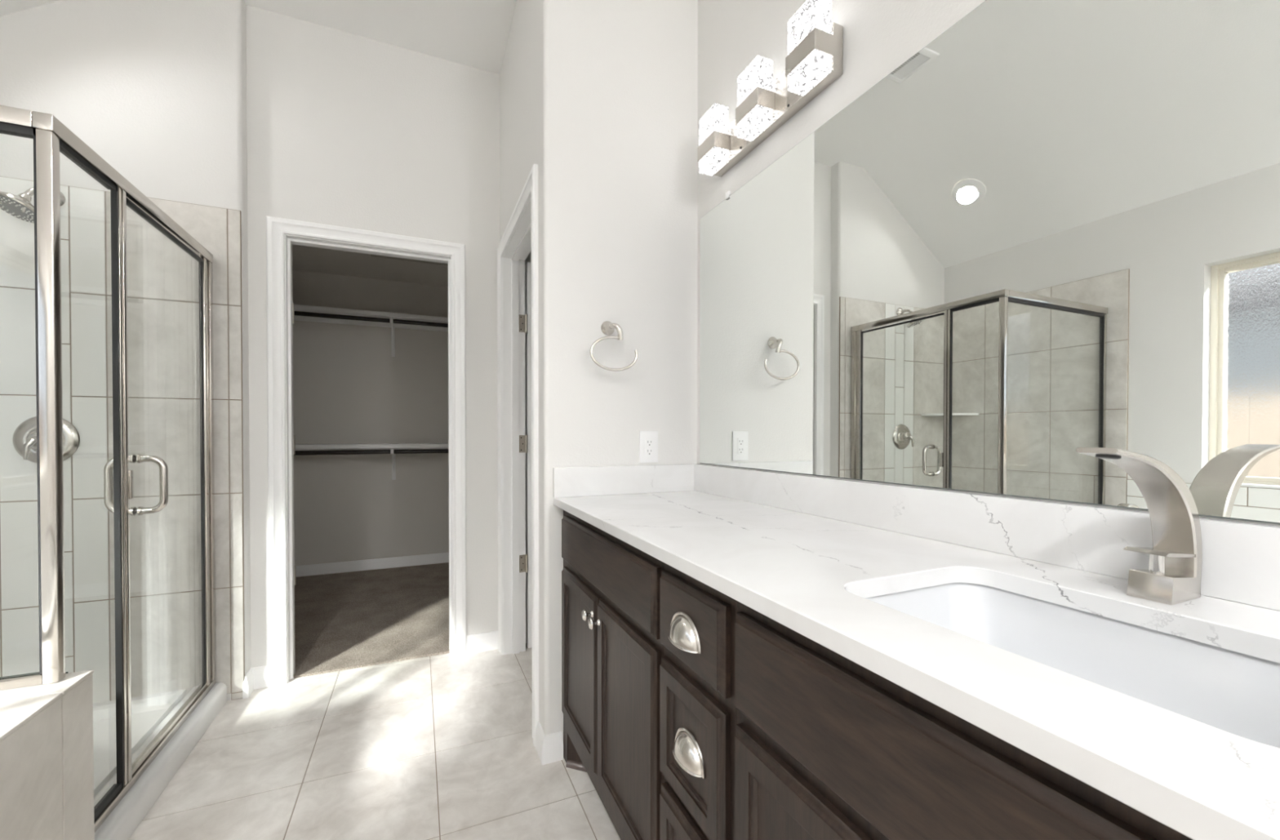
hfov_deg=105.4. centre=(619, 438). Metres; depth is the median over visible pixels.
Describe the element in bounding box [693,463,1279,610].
backsplash
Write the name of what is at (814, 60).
vanity light
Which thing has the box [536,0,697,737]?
wall
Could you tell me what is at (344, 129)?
wall
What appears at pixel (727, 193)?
mirror clip
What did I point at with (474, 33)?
ceiling
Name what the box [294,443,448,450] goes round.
closet shelf
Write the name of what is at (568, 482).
backsplash
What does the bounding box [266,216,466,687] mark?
door frame
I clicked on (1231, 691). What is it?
sink
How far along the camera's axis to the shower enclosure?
1.41 m
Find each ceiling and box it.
[0,0,515,74]
[292,244,448,287]
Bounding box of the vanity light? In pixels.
[697,0,843,177]
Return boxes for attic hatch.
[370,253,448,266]
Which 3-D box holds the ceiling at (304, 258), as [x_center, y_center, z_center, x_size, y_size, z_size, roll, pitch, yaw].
[-1.704,-1.383,3.315,2.700,0.100,1.909,0,1,-22]
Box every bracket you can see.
[390,316,395,356]
[390,448,395,479]
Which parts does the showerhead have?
shower arm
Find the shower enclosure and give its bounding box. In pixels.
[0,105,215,833]
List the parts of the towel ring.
post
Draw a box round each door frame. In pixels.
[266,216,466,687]
[497,164,538,746]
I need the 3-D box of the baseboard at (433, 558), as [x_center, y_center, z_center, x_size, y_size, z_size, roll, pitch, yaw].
[-2.028,1.062,4.123,2.500,0.094,0.014,0,1,-22]
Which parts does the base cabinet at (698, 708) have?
drawer, cup pull, cup pull, drawer, drawer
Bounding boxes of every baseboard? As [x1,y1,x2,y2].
[242,665,269,698]
[295,552,448,577]
[466,630,497,653]
[535,720,563,764]
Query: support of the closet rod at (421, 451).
attached to the bracket at (393, 455)
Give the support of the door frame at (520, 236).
in the wall at (517, 73)
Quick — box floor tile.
[128,643,620,839]
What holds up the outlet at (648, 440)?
attached to the wall at (617, 80)
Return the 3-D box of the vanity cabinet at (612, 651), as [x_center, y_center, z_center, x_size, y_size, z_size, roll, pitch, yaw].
[0.177,0.686,1.472,0.597,0.898,0.764,0,1,-22]
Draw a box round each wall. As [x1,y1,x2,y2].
[0,0,250,700]
[245,4,531,667]
[292,270,448,565]
[499,0,536,242]
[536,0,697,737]
[697,0,1279,526]
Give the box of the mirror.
[699,0,1279,524]
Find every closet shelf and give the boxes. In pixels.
[293,304,448,332]
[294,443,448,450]
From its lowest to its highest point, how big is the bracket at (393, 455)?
0.294 m
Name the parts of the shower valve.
lever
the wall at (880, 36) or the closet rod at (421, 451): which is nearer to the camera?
the wall at (880, 36)
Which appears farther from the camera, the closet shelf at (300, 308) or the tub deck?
the closet shelf at (300, 308)
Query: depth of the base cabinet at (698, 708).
0.87 m
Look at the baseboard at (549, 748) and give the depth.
1.71 m
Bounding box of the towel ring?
[590,320,638,371]
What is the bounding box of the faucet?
[1075,447,1202,604]
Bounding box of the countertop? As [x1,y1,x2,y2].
[553,490,1279,839]
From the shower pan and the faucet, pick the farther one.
the shower pan
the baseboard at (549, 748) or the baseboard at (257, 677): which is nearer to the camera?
the baseboard at (549, 748)
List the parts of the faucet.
lever stem, lever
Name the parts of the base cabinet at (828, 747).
door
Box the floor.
[142,562,597,839]
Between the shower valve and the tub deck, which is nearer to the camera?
the tub deck
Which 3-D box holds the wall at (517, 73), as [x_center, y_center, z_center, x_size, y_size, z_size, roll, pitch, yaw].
[-0.420,-0.402,2.226,0.115,3.060,0.874,0,1,-22]
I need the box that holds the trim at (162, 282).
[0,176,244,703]
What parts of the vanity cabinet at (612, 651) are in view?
shoe molding, door, knob, knob, door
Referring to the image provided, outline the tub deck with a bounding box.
[0,670,94,839]
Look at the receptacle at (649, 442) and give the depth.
1.84 m
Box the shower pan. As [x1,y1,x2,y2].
[93,682,226,839]
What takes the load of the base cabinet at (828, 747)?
on the floor tile
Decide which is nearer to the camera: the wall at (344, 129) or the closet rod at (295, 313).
the wall at (344, 129)
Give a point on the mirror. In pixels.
(1051, 230)
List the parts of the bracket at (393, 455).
bracket arm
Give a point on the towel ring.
(607, 328)
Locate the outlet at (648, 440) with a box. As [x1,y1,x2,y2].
[639,431,657,462]
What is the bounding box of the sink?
[866,582,1279,747]
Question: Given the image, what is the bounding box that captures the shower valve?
[12,416,79,462]
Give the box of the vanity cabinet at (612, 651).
[561,510,663,839]
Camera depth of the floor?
2.99 m
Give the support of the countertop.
on the base cabinet at (828, 747)
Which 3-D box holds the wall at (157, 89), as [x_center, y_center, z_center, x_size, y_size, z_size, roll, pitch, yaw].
[-2.249,-0.399,1.962,1.252,3.060,0.191,0,1,-22]
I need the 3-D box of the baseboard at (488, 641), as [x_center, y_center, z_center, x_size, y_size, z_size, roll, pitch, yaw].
[-0.719,1.077,2.582,0.177,0.094,0.014,0,1,-22]
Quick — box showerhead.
[0,187,65,222]
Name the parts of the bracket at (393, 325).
bracket arm, wall plate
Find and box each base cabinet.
[659,562,737,839]
[734,600,1192,839]
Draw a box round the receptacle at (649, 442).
[645,438,653,455]
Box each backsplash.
[553,463,693,497]
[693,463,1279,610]
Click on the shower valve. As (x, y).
(24, 437)
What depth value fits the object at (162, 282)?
1.97 m
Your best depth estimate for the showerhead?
1.75 m
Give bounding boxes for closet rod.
[293,311,448,327]
[293,448,448,455]
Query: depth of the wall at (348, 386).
4.08 m
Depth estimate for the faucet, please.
0.66 m
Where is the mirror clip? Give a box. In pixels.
[724,191,730,199]
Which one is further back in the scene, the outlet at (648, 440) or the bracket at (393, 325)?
the bracket at (393, 325)
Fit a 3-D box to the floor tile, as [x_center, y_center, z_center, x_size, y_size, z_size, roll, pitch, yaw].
[0.003,1.148,0.546,3.582,0.006,4.401,0,1,-22]

